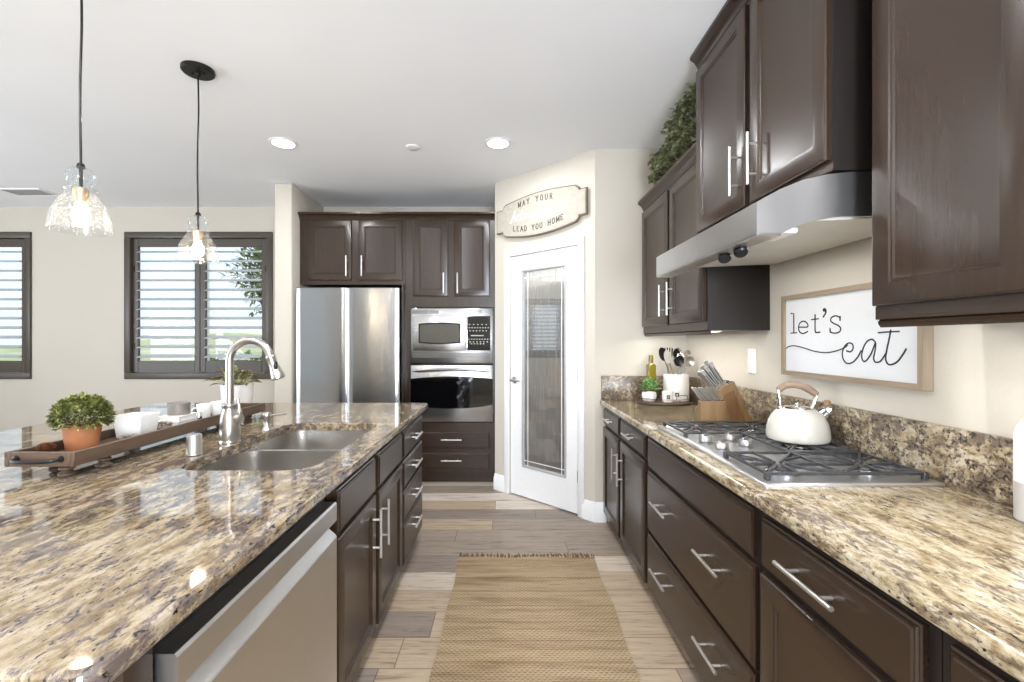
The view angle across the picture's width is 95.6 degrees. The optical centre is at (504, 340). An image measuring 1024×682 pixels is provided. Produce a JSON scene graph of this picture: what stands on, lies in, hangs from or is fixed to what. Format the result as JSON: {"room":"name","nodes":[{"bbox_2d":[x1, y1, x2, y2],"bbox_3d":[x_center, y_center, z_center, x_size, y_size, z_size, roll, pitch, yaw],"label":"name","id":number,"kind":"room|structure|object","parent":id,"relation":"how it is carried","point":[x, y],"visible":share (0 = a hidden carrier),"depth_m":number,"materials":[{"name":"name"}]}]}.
{"room":"kitchen","nodes":[
{"label":"kitchen","id":0,"kind":"room"},
{"bbox_2d":[0,207,563,466],"bbox_3d":[-2.825,-0.043,5.030,8.350,2.775,0.160,0,0,0],"label":"wall","id":1,"kind":"structure","parent":0,"point":[78,269],"depth_m":4.95,"materials":[{"name":"beige paint"}]},
{"bbox_2d":[135,247,209,372],"bbox_3d":[-3.263,-0.379,5.055,1.554,1.547,0.050,0,0,0],"label":"window","id":2,"kind":"structure","parent":1,"relation":"in","point":[208,248],"depth_m":5.06,"materials":[{"name":"white paint"}]},
{"bbox_2d":[124,232,272,378],"bbox_3d":[-3.263,-0.379,4.978,1.574,1.567,0.101,0,0,0],"label":"plantation shutter","id":3,"kind":"object","parent":2,"relation":"attached to","point":[133,241],"visible":0.83,"depth_m":4.96,"materials":[{"name":"paint"}]},
{"bbox_2d":[526,282,563,288],"bbox_3d":[0.684,-0.565,4.568,1.291,0.020,0.724,0,0,0],"label":"shelf","id":4,"kind":"object","parent":1,"relation":"attached to","point":[549,285],"visible":0.23,"depth_m":4.77,"materials":[{"name":"white paint"}]},
{"bbox_2d":[526,426,563,435],"bbox_3d":[0.684,0.915,4.568,1.291,0.020,0.724,0,0,0],"label":"shelf","id":5,"kind":"object","parent":1,"relation":"attached to","point":[528,428],"visible":0.23,"depth_m":4.77,"materials":[{"name":"white paint"}]},
{"bbox_2d":[547,404,563,432],"bbox_3d":[0.620,0.784,4.702,0.360,0.240,0.315,0,0,0],"label":"storage bin","id":6,"kind":"object","parent":5,"relation":"on","point":[553,410],"visible":0.37,"depth_m":4.55,"materials":[{"name":"grey"}]},
{"bbox_2d":[526,315,563,318],"bbox_3d":[0.684,-0.245,4.568,1.291,0.020,0.724,0,0,0],"label":"shelf","id":7,"kind":"object","parent":1,"relation":"attached to","point":[546,316],"visible":0.23,"depth_m":4.77,"materials":[{"name":"white paint"}]},
{"bbox_2d":[543,298,563,315],"bbox_3d":[0.560,-0.341,4.702,0.320,0.170,0.315,0,0,0],"label":"storage bin","id":8,"kind":"object","parent":7,"relation":"on","point":[552,306],"visible":0.53,"depth_m":4.55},
{"bbox_2d":[526,385,563,390],"bbox_3d":[0.684,0.475,4.568,1.291,0.020,0.724,0,0,0],"label":"shelf","id":9,"kind":"object","parent":1,"relation":"attached to","point":[527,386],"visible":0.23,"depth_m":4.77,"materials":[{"name":"white paint"}]},
{"bbox_2d":[545,366,563,387],"bbox_3d":[0.600,0.364,4.702,0.360,0.200,0.315,0,0,0],"label":"wicker basket","id":10,"kind":"object","parent":9,"relation":"on","point":[553,373],"visible":0.47,"depth_m":4.55,"materials":[{"name":"beige wicker"}]},
{"bbox_2d":[526,349,563,351],"bbox_3d":[0.684,0.095,4.568,1.291,0.020,0.724,0,0,0],"label":"shelf","id":11,"kind":"object","parent":1,"relation":"attached to","point":[546,350],"visible":0.23,"depth_m":4.64,"materials":[{"name":"white paint"}]},
{"bbox_2d":[275,184,323,402],"bbox_3d":[-2.010,-0.043,4.575,0.160,2.775,0.750,0,0,0],"label":"wall","id":12,"kind":"structure","parent":0,"point":[289,200],"depth_m":4.20,"materials":[{"name":"beige paint"}]},
{"bbox_2d":[0,0,726,206],"bbox_3d":[-2.825,-1.530,0.875,8.750,0.200,8.550,0,0,0],"label":"ceiling","id":13,"kind":"structure","parent":0,"point":[353,83],"depth_m":2.65,"materials":[{"name":"paint"}]},
{"bbox_2d":[0,188,60,196],"bbox_3d":[-4.560,-1.425,4.450,0.400,0.010,0.220,0,0,0],"label":"ceiling vent","id":14,"kind":"object","parent":13,"relation":"in","point":[8,190],"visible":1,"depth_m":4.44,"materials":[{"name":"white metal"}]},
{"bbox_2d":[45,0,114,234],"bbox_3d":[-1.614,-0.923,1.766,0.196,1.012,0.196,0,0,0],"label":"pendant lamp","id":15,"kind":"object","parent":13,"relation":"hanging from","point":[80,214],"visible":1,"depth_m":1.76,"materials":[{"name":"glass"}]},
{"bbox_2d":[72,186,88,203],"bbox_3d":[-1.614,-0.555,1.766,0.048,0.056,0.048,0,0,0],"label":"socket","id":16,"kind":"object","parent":15,"relation":"attached to","point":[80,194],"depth_m":1.75,"materials":[{"name":"gold metal"}]},
{"bbox_2d":[175,60,219,260],"bbox_3d":[-1.614,-0.923,2.440,0.196,1.012,0.196,0,0,0],"label":"pendant lamp","id":17,"kind":"object","parent":13,"relation":"hanging from","point":[193,69],"visible":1,"depth_m":2.43,"materials":[{"name":"brown metal"}]},
{"bbox_2d":[193,229,203,241],"bbox_3d":[-1.614,-0.555,2.440,0.048,0.056,0.048,0,0,0],"label":"socket","id":18,"kind":"object","parent":17,"relation":"attached to","point":[198,234],"depth_m":2.42,"materials":[{"name":"gold metal"}]},
{"bbox_2d":[268,137,297,148],"bbox_3d":[-1.600,-1.425,3.350,0.196,0.009,0.196,0,0,0],"label":"recessed light","id":19,"kind":"object","parent":13,"relation":"in","point":[284,143],"visible":1,"depth_m":3.34,"materials":[{"name":"white paint"}]},
{"bbox_2d":[406,144,419,150],"bbox_3d":[-0.680,-1.424,3.420,0.104,0.011,0.104,0,0,0],"label":"sprinkler cover","id":20,"kind":"object","parent":13,"relation":"attached to","point":[412,147],"visible":1,"depth_m":3.40,"materials":[{"name":"white paint"}]},
{"bbox_2d":[485,137,511,148],"bbox_3d":[-0.050,-1.425,3.350,0.196,0.009,0.196,0,0,0],"label":"recessed light","id":21,"kind":"object","parent":13,"relation":"in","point":[495,142],"visible":1,"depth_m":3.34,"materials":[{"name":"white paint"}]},
{"bbox_2d":[353,467,702,681],"bbox_3d":[-2.825,1.405,0.875,8.750,0.120,8.550,0,0,0],"label":"floor","id":22,"kind":"structure","parent":0,"point":[464,518],"depth_m":2.70,"materials":[{"name":"wood"}]},
{"bbox_2d":[112,647,152,681],"bbox_3d":[-1.240,0.910,1.935,1.320,0.869,2.460,0,0,0],"label":"island end panel","id":23,"kind":"object","parent":22,"relation":"on","point":[141,670],"visible":0.02,"depth_m":0.74,"materials":[{"name":"brown wood"}]},
{"bbox_2d":[153,498,336,681],"bbox_3d":[-0.864,0.927,1.147,0.632,0.835,0.751,0,0,0],"label":"dishwasher","id":24,"kind":"object","parent":22,"relation":"on","point":[274,620],"visible":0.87,"depth_m":1.11,"materials":[{"name":"metal"}]},
{"bbox_2d":[296,287,401,402],"bbox_3d":[-1.433,0.417,4.554,0.943,1.816,0.692,0,0,0],"label":"refrigerator","id":25,"kind":"object","parent":22,"relation":"on","point":[349,340],"visible":0.43,"depth_m":4.21,"materials":[{"name":"metal"}]},
{"bbox_2d":[298,212,404,402],"bbox_3d":[-1.433,0.072,4.614,0.990,2.546,0.668,0,0,0],"label":"upper cabinet","id":26,"kind":"object","parent":22,"relation":"on","point":[338,249],"visible":0.98,"depth_m":4.35,"materials":[{"name":"brown wood"}]},
{"bbox_2d":[325,433,401,681],"bbox_3d":[-0.861,0.910,2.049,0.678,0.869,1.002,0,0,0],"label":"base cabinet","id":27,"kind":"object","parent":22,"relation":"on","point":[367,528],"visible":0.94,"depth_m":1.89,"materials":[{"name":"brown wood"}]},
{"bbox_2d":[399,415,422,567],"bbox_3d":[-0.861,0.910,2.858,0.678,0.869,0.613,0,0,0],"label":"base cabinet","id":28,"kind":"object","parent":22,"relation":"on","point":[411,434],"visible":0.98,"depth_m":2.78,"materials":[{"name":"brown wood"}]},
{"bbox_2d":[0,403,427,681],"bbox_3d":[-1.481,0.453,1.931,1.888,0.040,2.662,0,0,0],"label":"countertop","id":29,"kind":"structure","parent":28,"relation":"on","point":[98,566],"depth_m":1.08,"materials":[{"name":"stone"}]},
{"bbox_2d":[4,403,264,476],"bbox_3d":[-1.462,0.391,2.038,0.220,0.084,1.236,0,0,0],"label":"centerpiece tray","id":30,"kind":"object","parent":29,"relation":"on","point":[66,461],"visible":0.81,"depth_m":1.59,"materials":[{"name":"brown wood"}]},
{"bbox_2d":[35,442,56,450],"bbox_3d":[-1.520,0.359,1.535,0.058,0.046,0.058,0,0,0],"label":"pine cone","id":31,"kind":"object","parent":30,"relation":"on","point":[45,446],"visible":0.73,"depth_m":1.53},
{"bbox_2d":[45,391,117,450],"bbox_3d":[-1.495,0.281,1.642,0.195,0.203,0.193,0,0,0],"label":"boxwood","id":32,"kind":"object","parent":30,"relation":"on","point":[79,434],"visible":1,"depth_m":1.60,"materials":[{"name":"plant"}]},
{"bbox_2d":[61,421,101,450],"bbox_3d":[-1.494,0.337,1.640,0.112,0.092,0.112,0,0,0],"label":"terracotta pot","id":33,"kind":"object","parent":30,"relation":"on","point":[80,435],"depth_m":1.60,"materials":[{"name":"orange ceramic"}]},
{"bbox_2d":[117,434,137,439],"bbox_3d":[-1.408,0.367,1.735,0.064,0.029,0.066,0,0,0],"label":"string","id":34,"kind":"object","parent":30,"relation":"on","point":[126,435],"visible":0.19,"depth_m":1.74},
{"bbox_2d":[113,412,159,436],"bbox_3d":[-1.478,0.337,1.862,0.112,0.090,0.100,0,0,0],"label":"planter box","id":35,"kind":"object","parent":30,"relation":"on","point":[130,423],"visible":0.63,"depth_m":1.82,"materials":[{"name":"ceramic"}]},
{"bbox_2d":[157,421,171,429],"bbox_3d":[-1.490,0.367,2.022,0.064,0.029,0.066,0,0,0],"label":"string","id":36,"kind":"object","parent":30,"relation":"on","point":[166,423],"visible":0.62,"depth_m":2.02,"materials":[{"name":"beige"}]},
{"bbox_2d":[159,418,195,425],"bbox_3d":[-1.504,0.371,2.139,0.104,0.022,0.154,0,0,0],"label":"book","id":37,"kind":"object","parent":30,"relation":"on","point":[192,419],"visible":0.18,"depth_m":2.09,"materials":[{"name":"white paper"}]},
{"bbox_2d":[158,412,195,421],"bbox_3d":[-1.504,0.349,2.141,0.104,0.022,0.150,0,0,0],"label":"book","id":38,"kind":"object","parent":37,"relation":"on","point":[177,418],"visible":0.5,"depth_m":2.08,"materials":[{"name":"white paper"}]},
{"bbox_2d":[167,401,190,415],"bbox_3d":[-1.507,0.311,2.145,0.091,0.054,0.091,0,0,0],"label":"candle tin","id":39,"kind":"object","parent":38,"relation":"on","point":[179,407],"visible":1,"depth_m":2.11,"materials":[{"name":"silver metal"}]},
{"bbox_2d":[196,412,201,419],"bbox_3d":[-1.418,0.356,2.150,0.025,0.053,0.025,0,0,0],"label":"shaker","id":40,"kind":"object","parent":30,"relation":"on","point":[198,414],"visible":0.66,"depth_m":2.14,"materials":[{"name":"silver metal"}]},
{"bbox_2d":[191,403,211,417],"bbox_3d":[-1.484,0.345,2.275,0.086,0.074,0.068,0,0,0],"label":"cup","id":41,"kind":"object","parent":30,"relation":"on","point":[205,408],"visible":0.66,"depth_m":2.25,"materials":[{"name":"white ceramic"}]},
{"bbox_2d":[210,401,224,415],"bbox_3d":[-1.471,0.345,2.365,0.086,0.074,0.068,0,0,0],"label":"cup","id":42,"kind":"object","parent":30,"relation":"on","point":[216,405],"visible":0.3,"depth_m":2.34,"materials":[{"name":"white ceramic"}]},
{"bbox_2d":[186,433,202,455],"bbox_3d":[-1.182,0.393,1.765,0.056,0.079,0.056,0,0,0],"label":"air gap cap","id":43,"kind":"object","parent":29,"relation":"on","point":[194,440],"visible":1,"depth_m":1.75,"materials":[{"name":"silver metal"}]},
{"bbox_2d":[205,365,265,402],"bbox_3d":[-1.638,0.291,2.845,0.311,0.282,0.316,0,0,0],"label":"potted calathea","id":44,"kind":"object","parent":29,"relation":"on","point":[243,390],"visible":0.7,"depth_m":2.79,"materials":[{"name":"white ceramic"}]},
{"bbox_2d":[219,383,253,402],"bbox_3d":[-1.640,0.347,2.840,0.184,0.170,0.184,0,0,0],"label":"pot","id":45,"kind":"object","parent":44,"relation":"on","point":[243,392],"depth_m":2.79,"materials":[{"name":"white ceramic"}]},
{"bbox_2d":[218,337,284,443],"bbox_3d":[-1.081,0.207,1.985,0.278,0.451,0.084,0,0,0],"label":"faucet","id":46,"kind":"object","parent":29,"relation":"on","point":[229,432],"visible":1,"depth_m":1.97,"materials":[{"name":"silver metal"}]},
{"bbox_2d":[261,412,286,429],"bbox_3d":[-1.127,0.391,2.270,0.132,0.084,0.056,0,0,0],"label":"soap dispenser","id":47,"kind":"object","parent":29,"relation":"on","point":[266,416],"visible":1,"depth_m":2.26,"materials":[{"name":"silver metal"}]},
{"bbox_2d":[196,430,368,470],"bbox_3d":[-0.892,0.569,2.005,0.535,0.191,0.960,0,0,0],"label":"sink","id":48,"kind":"object","parent":29,"relation":"in","point":[294,450],"visible":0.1,"depth_m":2.00,"materials":[{"name":"metal"}]},
{"bbox_2d":[404,212,494,481],"bbox_3d":[-0.515,0.072,4.626,0.844,2.546,0.644,0,0,0],"label":"tall cabinet","id":49,"kind":"object","parent":22,"relation":"on","point":[450,256],"visible":0.86,"depth_m":4.35,"materials":[{"name":"brown wood"}]},
{"bbox_2d":[411,364,492,421],"bbox_3d":[-0.499,0.490,4.572,0.769,0.530,0.579,0,0,0],"label":"wall oven","id":50,"kind":"object","parent":49,"relation":"attached to","point":[451,392],"visible":0.91,"depth_m":4.34,"materials":[{"name":"metal"}]},
{"bbox_2d":[411,308,492,363],"bbox_3d":[-0.498,-0.047,4.555,0.767,0.516,0.454,0,0,0],"label":"microwave","id":51,"kind":"object","parent":49,"relation":"in","point":[438,335],"visible":1,"depth_m":4.33,"materials":[{"name":"metal"}]},
{"bbox_2d":[429,553,639,681],"bbox_3d":[0.128,1.338,1.943,0.864,0.013,1.996,0,0,0],"label":"jute rug","id":52,"kind":"object","parent":22,"relation":"on","point":[533,618],"visible":1,"depth_m":2.17,"materials":[{"name":"beige wicker"}]},
{"bbox_2d":[602,408,649,583],"bbox_3d":[1.018,0.910,2.921,0.661,0.869,1.055,0,0,0],"label":"base cabinet","id":53,"kind":"object","parent":22,"relation":"on","point":[625,447],"visible":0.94,"depth_m":2.76,"materials":[{"name":"brown wood"}]},
{"bbox_2d":[600,376,1023,681],"bbox_3d":[1.027,0.365,1.757,0.644,0.215,3.394,0,0,0],"label":"countertop","id":54,"kind":"structure","parent":53,"relation":"on","point":[952,554],"depth_m":1.17,"materials":[{"name":"stone"}]},
{"bbox_2d":[636,391,692,405],"bbox_3d":[1.108,0.397,3.235,0.380,0.072,0.327,0,0,0],"label":"serving tray","id":55,"kind":"object","parent":54,"relation":"on","point":[658,401],"visible":0.73,"depth_m":3.13,"materials":[{"name":"brown wood"}]},
{"bbox_2d":[636,377,661,401],"bbox_3d":[1.002,0.328,3.201,0.176,0.171,0.168,0,0,0],"label":"potted succulent","id":56,"kind":"object","parent":55,"relation":"on","point":[649,383],"visible":0.98,"depth_m":3.17,"materials":[{"name":"green plant"}]},
{"bbox_2d":[642,391,656,401],"bbox_3d":[0.994,0.383,3.200,0.100,0.062,0.100,0,0,0],"label":"pot","id":57,"kind":"object","parent":56,"relation":"on","point":[649,395],"depth_m":3.16,"materials":[{"name":"white ceramic"}]},
{"bbox_2d":[646,355,655,391],"bbox_3d":[1.046,0.258,3.325,0.058,0.312,0.058,0,0,0],"label":"oil bottle","id":58,"kind":"object","parent":55,"relation":"on","point":[650,367],"visible":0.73,"depth_m":3.30,"materials":[{"name":"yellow glass"}]},
{"bbox_2d":[662,391,672,402],"bbox_3d":[1.098,0.377,3.135,0.072,0.074,0.073,0,0,0],"label":"sugar pot","id":59,"kind":"object","parent":55,"relation":"on","point":[667,396],"visible":1,"depth_m":3.11,"materials":[{"name":"white ceramic"}]},
{"bbox_2d":[663,373,688,401],"bbox_3d":[1.195,0.322,3.240,0.172,0.184,0.172,0,0,0],"label":"utensil crock","id":60,"kind":"object","parent":55,"relation":"on","point":[679,384],"visible":0.77,"depth_m":3.16,"materials":[{"name":"white ceramic"}]},
{"bbox_2d":[659,347,669,373],"bbox_3d":[1.143,0.222,3.252,0.162,0.356,0.016,0,0,-17],"label":"spoon","id":61,"kind":"object","parent":60,"relation":"in","point":[661,350],"visible":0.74,"depth_m":3.24,"materials":[{"name":"black plastic"}]},
{"bbox_2d":[664,350,673,374],"bbox_3d":[1.159,0.231,3.209,0.167,0.339,0.019,0,0,-30],"label":"wooden spoon","id":62,"kind":"object","parent":60,"relation":"in","point":[667,355],"visible":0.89,"depth_m":3.19,"materials":[{"name":"grey wood"}]},
{"bbox_2d":[673,348,681,374],"bbox_3d":[1.210,0.222,3.267,0.064,0.352,0.039,0,0,-14],"label":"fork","id":63,"kind":"object","parent":60,"relation":"in","point":[676,351],"visible":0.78,"depth_m":3.28,"materials":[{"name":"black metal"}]},
{"bbox_2d":[674,356,683,374],"bbox_3d":[1.184,0.249,3.182,0.071,0.300,0.054,0,0,-37],"label":"ladle","id":64,"kind":"object","parent":60,"relation":"in","point":[679,360],"visible":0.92,"depth_m":3.19,"materials":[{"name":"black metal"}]},
{"bbox_2d":[679,350,690,374],"bbox_3d":[1.245,0.232,3.278,0.133,0.336,0.026,0,0,5],"label":"spoon","id":65,"kind":"object","parent":60,"relation":"in","point":[686,353],"visible":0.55,"depth_m":3.28,"materials":[{"name":"silver metal"}]},
{"bbox_2d":[684,356,694,374],"bbox_3d":[1.236,0.252,3.188,0.132,0.296,0.035,0,0,-7],"label":"ladle","id":66,"kind":"object","parent":60,"relation":"in","point":[689,361],"visible":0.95,"depth_m":3.19,"materials":[{"name":"silver metal"}]},
{"bbox_2d":[698,380,751,424],"bbox_3d":[1.149,0.322,2.455,0.285,0.222,0.140,0,0,0],"label":"knife block","id":67,"kind":"object","parent":54,"relation":"on","point":[732,407],"visible":0.68,"depth_m":2.42,"materials":[{"name":"brown wood"}]},
{"bbox_2d":[691,387,702,400],"bbox_3d":[0.994,0.277,2.400,0.063,0.077,0.012,0,0,-5],"label":"steak knife","id":68,"kind":"object","parent":67,"relation":"in","point":[692,388],"visible":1,"depth_m":2.40,"materials":[{"name":"metal"}]},
{"bbox_2d":[694,387,705,400],"bbox_3d":[1.011,0.277,2.404,0.063,0.077,0.012,0,0,-5],"label":"steak knife","id":69,"kind":"object","parent":67,"relation":"in","point":[695,388],"visible":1,"depth_m":2.40,"materials":[{"name":"metal"}]},
{"bbox_2d":[698,387,709,400],"bbox_3d":[1.028,0.277,2.400,0.063,0.077,0.012,0,0,-5],"label":"steak knife","id":70,"kind":"object","parent":67,"relation":"in","point":[699,388],"visible":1,"depth_m":2.40,"materials":[{"name":"metal"}]},
{"bbox_2d":[697,371,710,387],"bbox_3d":[1.082,0.212,2.507,0.089,0.098,0.016,0,0,0],"label":"kitchen knife","id":71,"kind":"object","parent":67,"relation":"in","point":[699,375],"visible":0.42,"depth_m":2.50,"materials":[{"name":"metal"}]},
{"bbox_2d":[701,387,712,400],"bbox_3d":[1.046,0.277,2.404,0.063,0.077,0.012,0,0,-5],"label":"steak knife","id":72,"kind":"object","parent":67,"relation":"in","point":[702,388],"visible":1,"depth_m":2.40,"materials":[{"name":"metal"}]},
{"bbox_2d":[700,370,719,389],"bbox_3d":[1.077,0.208,2.441,0.098,0.108,0.016,0,0,0],"label":"kitchen knife","id":73,"kind":"object","parent":67,"relation":"in","point":[702,372],"visible":0.98,"depth_m":2.44,"materials":[{"name":"metal"}]},
{"bbox_2d":[704,387,716,400],"bbox_3d":[1.063,0.277,2.400,0.063,0.077,0.012,0,0,-5],"label":"steak knife","id":74,"kind":"object","parent":67,"relation":"in","point":[705,388],"visible":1,"depth_m":2.40,"materials":[{"name":"metal"}]},
{"bbox_2d":[703,360,720,383],"bbox_3d":[1.118,0.171,2.499,0.095,0.135,0.016,0,0,0],"label":"kitchen knife","id":75,"kind":"object","parent":67,"relation":"in","point":[705,362],"visible":0.58,"depth_m":2.49,"materials":[{"name":"metal"}]},
{"bbox_2d":[704,366,721,387],"bbox_3d":[1.100,0.192,2.455,0.093,0.115,0.016,0,0,0],"label":"kitchen knife","id":76,"kind":"object","parent":67,"relation":"in","point":[706,368],"visible":0.95,"depth_m":2.45,"materials":[{"name":"metal"}]},
{"bbox_2d":[708,387,719,400],"bbox_3d":[1.080,0.277,2.404,0.063,0.077,0.012,0,0,-5],"label":"steak knife","id":77,"kind":"object","parent":67,"relation":"in","point":[709,388],"visible":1,"depth_m":2.40,"materials":[{"name":"metal"}]},
{"bbox_2d":[711,387,722,400],"bbox_3d":[1.097,0.277,2.400,0.063,0.077,0.012,0,0,-5],"label":"steak knife","id":78,"kind":"object","parent":67,"relation":"in","point":[712,388],"visible":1,"depth_m":2.40,"materials":[{"name":"metal"}]},
{"bbox_2d":[708,362,726,385],"bbox_3d":[1.119,0.174,2.445,0.092,0.130,0.016,0,0,0],"label":"kitchen knife","id":79,"kind":"object","parent":67,"relation":"in","point":[711,364],"visible":1,"depth_m":2.44,"materials":[{"name":"metal"}]},
{"bbox_2d":[658,421,944,486],"bbox_3d":[1.040,0.411,1.860,0.544,0.044,0.970,0,0,0],"label":"gas cooktop","id":80,"kind":"object","parent":54,"relation":"in","point":[745,448],"visible":0.9,"depth_m":1.61,"materials":[{"name":"metal"}]},
{"bbox_2d":[766,381,834,444],"bbox_3d":[1.194,0.281,1.885,0.238,0.239,0.226,0,0,0],"label":"kettle","id":81,"kind":"object","parent":80,"relation":"on","point":[797,423],"visible":1,"depth_m":1.83,"materials":[{"name":"white metal"}]},
{"bbox_2d":[1013,419,1023,522],"bbox_3d":[1.266,0.274,1.099,0.084,0.317,0.087,0,0,0],"label":"ceramic bottle","id":82,"kind":"object","parent":54,"relation":"on","point":[1018,434],"visible":1,"depth_m":1.11,"materials":[{"name":"white ceramic"}]},
{"bbox_2d":[648,437,761,681],"bbox_3d":[1.018,0.910,1.869,0.661,0.869,1.045,0,0,0],"label":"base cabinet","id":83,"kind":"object","parent":22,"relation":"on","point":[705,540],"visible":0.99,"depth_m":1.68,"materials":[{"name":"brown wood"}]},
{"bbox_2d":[760,511,942,681],"bbox_3d":[1.018,0.910,1.067,0.661,0.869,0.553,0,0,0],"label":"base cabinet","id":84,"kind":"object","parent":22,"relation":"on","point":[821,621],"visible":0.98,"depth_m":1.05,"materials":[{"name":"brown wood"}]},
{"bbox_2d":[943,631,1018,681],"bbox_3d":[1.036,0.910,0.445,0.623,0.869,0.689,0,0,0],"label":"base cabinet","id":85,"kind":"object","parent":22,"relation":"on","point":[961,663],"visible":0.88,"depth_m":0.74,"materials":[{"name":"brown wood"}]},
{"bbox_2d":[495,149,594,501],"bbox_3d":[0.328,-0.043,3.875,1.076,2.775,0.110,0,0,45],"label":"wall","id":86,"kind":"structure","parent":0,"point":[579,170],"depth_m":3.71,"materials":[{"name":"beige paint"}]},
{"bbox_2d":[494,473,503,492],"bbox_3d":[-0.051,1.272,4.164,0.131,0.145,0.018,0,0,45],"label":"baseboard","id":87,"kind":"structure","parent":86,"relation":"attached to","point":[498,479],"depth_m":4.16,"materials":[{"name":"white paint"}]},
{"bbox_2d":[497,185,587,237],"bbox_3d":[0.272,-1.048,3.819,0.969,0.357,0.024,0,0,45],"label":"welcome sign","id":88,"kind":"object","parent":86,"relation":"attached to","point":[546,211],"visible":1,"depth_m":3.77,"materials":[{"name":"beige wood"}]},
{"bbox_2d":[504,236,584,517],"bbox_3d":[0.302,0.274,3.821,0.854,2.142,0.094,0,0,45],"label":"door","id":89,"kind":"structure","parent":86,"relation":"in","point":[566,491],"depth_m":3.74,"materials":[{"name":"white paint"}]},
{"bbox_2d":[582,499,606,522],"bbox_3d":[0.672,1.272,3.482,0.178,0.145,0.079,0,0,45],"label":"baseboard","id":90,"kind":"structure","parent":86,"relation":"attached to","point":[588,509],"depth_m":3.45,"materials":[{"name":"white paint"}]},
{"bbox_2d":[595,149,685,521],"bbox_3d":[1.010,-0.043,3.511,0.680,2.775,0.110,0,0,0],"label":"wall","id":91,"kind":"structure","parent":0,"point":[622,348],"depth_m":3.46,"materials":[{"name":"beige paint"}]},
{"bbox_2d":[686,237,1023,437],"bbox_3d":[1.430,-0.043,0.875,0.160,2.775,8.150,0,0,0],"label":"wall","id":92,"kind":"structure","parent":0,"point":[979,368],"depth_m":1.62,"materials":[{"name":"beige paint"}]},
{"bbox_2d":[638,142,769,336],"bbox_3d":[1.161,-0.532,2.907,0.373,0.998,1.090,0,0,0],"label":"upper cabinet","id":93,"kind":"object","parent":92,"relation":"attached to","point":[703,300],"visible":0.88,"depth_m":2.62,"materials":[{"name":"brown wood"}]},
{"bbox_2d":[647,82,695,185],"bbox_3d":[1.087,-1.199,2.841,0.269,0.402,0.883,0,0,0],"label":"greenery garland","id":94,"kind":"object","parent":93,"relation":"on","point":[682,128],"visible":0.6,"depth_m":2.72,"materials":[{"name":"green plant"}]},
{"bbox_2d":[748,349,755,373],"bbox_3d":[1.344,0.110,2.527,0.011,0.134,0.078,0,0,0],"label":"outlet plate","id":95,"kind":"object","parent":92,"relation":"attached to","point":[751,352],"visible":1,"depth_m":2.52,"materials":[{"name":"white plastic"}]},
{"bbox_2d":[749,355,752,367],"bbox_3d":[1.341,0.110,2.527,0.005,0.070,0.034,0,0,0],"label":"receptacle","id":96,"kind":"object","parent":95,"relation":"attached to","point":[750,356],"depth_m":2.53,"materials":[{"name":"white plastic"}]},
{"bbox_2d":[690,0,871,232],"bbox_3d":[1.133,-0.967,1.855,0.431,0.920,0.960,0,0,0],"label":"upper cabinet","id":97,"kind":"object","parent":92,"relation":"attached to","point":[784,87],"visible":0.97,"depth_m":1.64,"materials":[{"name":"brown wood"}]},
{"bbox_2d":[656,172,871,276],"bbox_3d":[1.048,-0.392,1.835,0.600,0.221,0.914,0,0,0],"label":"range hood","id":98,"kind":"object","parent":97,"relation":"attached to","point":[804,217],"visible":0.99,"depth_m":1.47,"materials":[{"name":"metal"}]},
{"bbox_2d":[768,228,797,240],"bbox_3d":[0.895,-0.355,1.535,0.070,0.024,0.130,0,0,0],"label":"lamp","id":99,"kind":"object","parent":98,"relation":"attached to","point":[791,231],"depth_m":1.48,"materials":[{"name":"white plastic"}]},
{"bbox_2d":[601,376,1012,505],"bbox_3d":[1.032,0.345,1.757,0.634,0.175,3.394,0,0,0],"label":"backsplash","id":100,"kind":"structure","parent":92,"relation":"attached to","point":[979,463],"depth_m":1.52,"materials":[{"name":"stone"}]},
{"bbox_2d":[781,282,933,390],"bbox_3d":[1.331,-0.026,1.835,0.034,0.369,0.750,0,0,0],"label":"eat sign","id":101,"kind":"object","parent":92,"relation":"attached to","point":[835,334],"visible":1,"depth_m":1.78,"materials":[{"name":"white wood"}]},
{"bbox_2d":[872,0,1023,327],"bbox_3d":[1.177,-0.733,0.906,0.343,1.389,0.812,0,0,0],"label":"upper cabinet","id":102,"kind":"object","parent":92,"relation":"attached to","point":[948,75],"visible":1,"depth_m":1.10,"materials":[{"name":"brown wood"}]},
{"label":"outside","id":103,"kind":"structure","parent":0,"visible":0},
{"bbox_2d":[0,333,261,372],"bbox_3d":[-12.000,0.387,22.300,28.000,2.215,34.000,0,0,0],"label":"ground","id":104,"kind":"structure","parent":103,"point":[146,341],"depth_m":23.57,"materials":[{"name":"white"}]},
{"bbox_2d":[210,350,245,360],"bbox_3d":[-6.952,0.752,11.448,1.160,1.094,1.211,0,0,-33],"label":"shrub","id":105,"kind":"object","parent":104,"relation":"on","point":[219,352],"visible":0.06,"depth_m":11.48,"materials":[{"name":"green plant"}]},
{"bbox_2d":[210,349,265,372],"bbox_3d":[-5.310,0.805,9.204,1.462,1.288,1.495,0,0,34],"label":"shrub","id":106,"kind":"object","parent":104,"relation":"on","point":[248,351],"visible":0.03,"depth_m":9.06,"materials":[{"name":"green plant"}]},
{"bbox_2d":[217,247,261,316],"bbox_3d":[-5.404,-0.657,10.653,1.908,4.011,1.837,0,0,0],"label":"tree","id":107,"kind":"object","parent":104,"relation":"on","point":[256,256],"visible":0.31,"depth_m":10.23,"materials":[{"name":"green plant"}]},
{"bbox_3d":[-5.839,-0.378,5.055,1.563,1.547,0.050,0,0,0],"label":"window","id":108,"kind":"structure","parent":0,"visible":0},
{"bbox_2d":[0,232,31,378],"bbox_3d":[-5.838,-0.379,4.978,1.583,1.567,0.101,0,0,0],"label":"plantation shutter","id":109,"kind":"object","parent":108,"relation":"attached to","point":[7,239],"visible":0.89,"depth_m":4.94,"materials":[{"name":"paint"}]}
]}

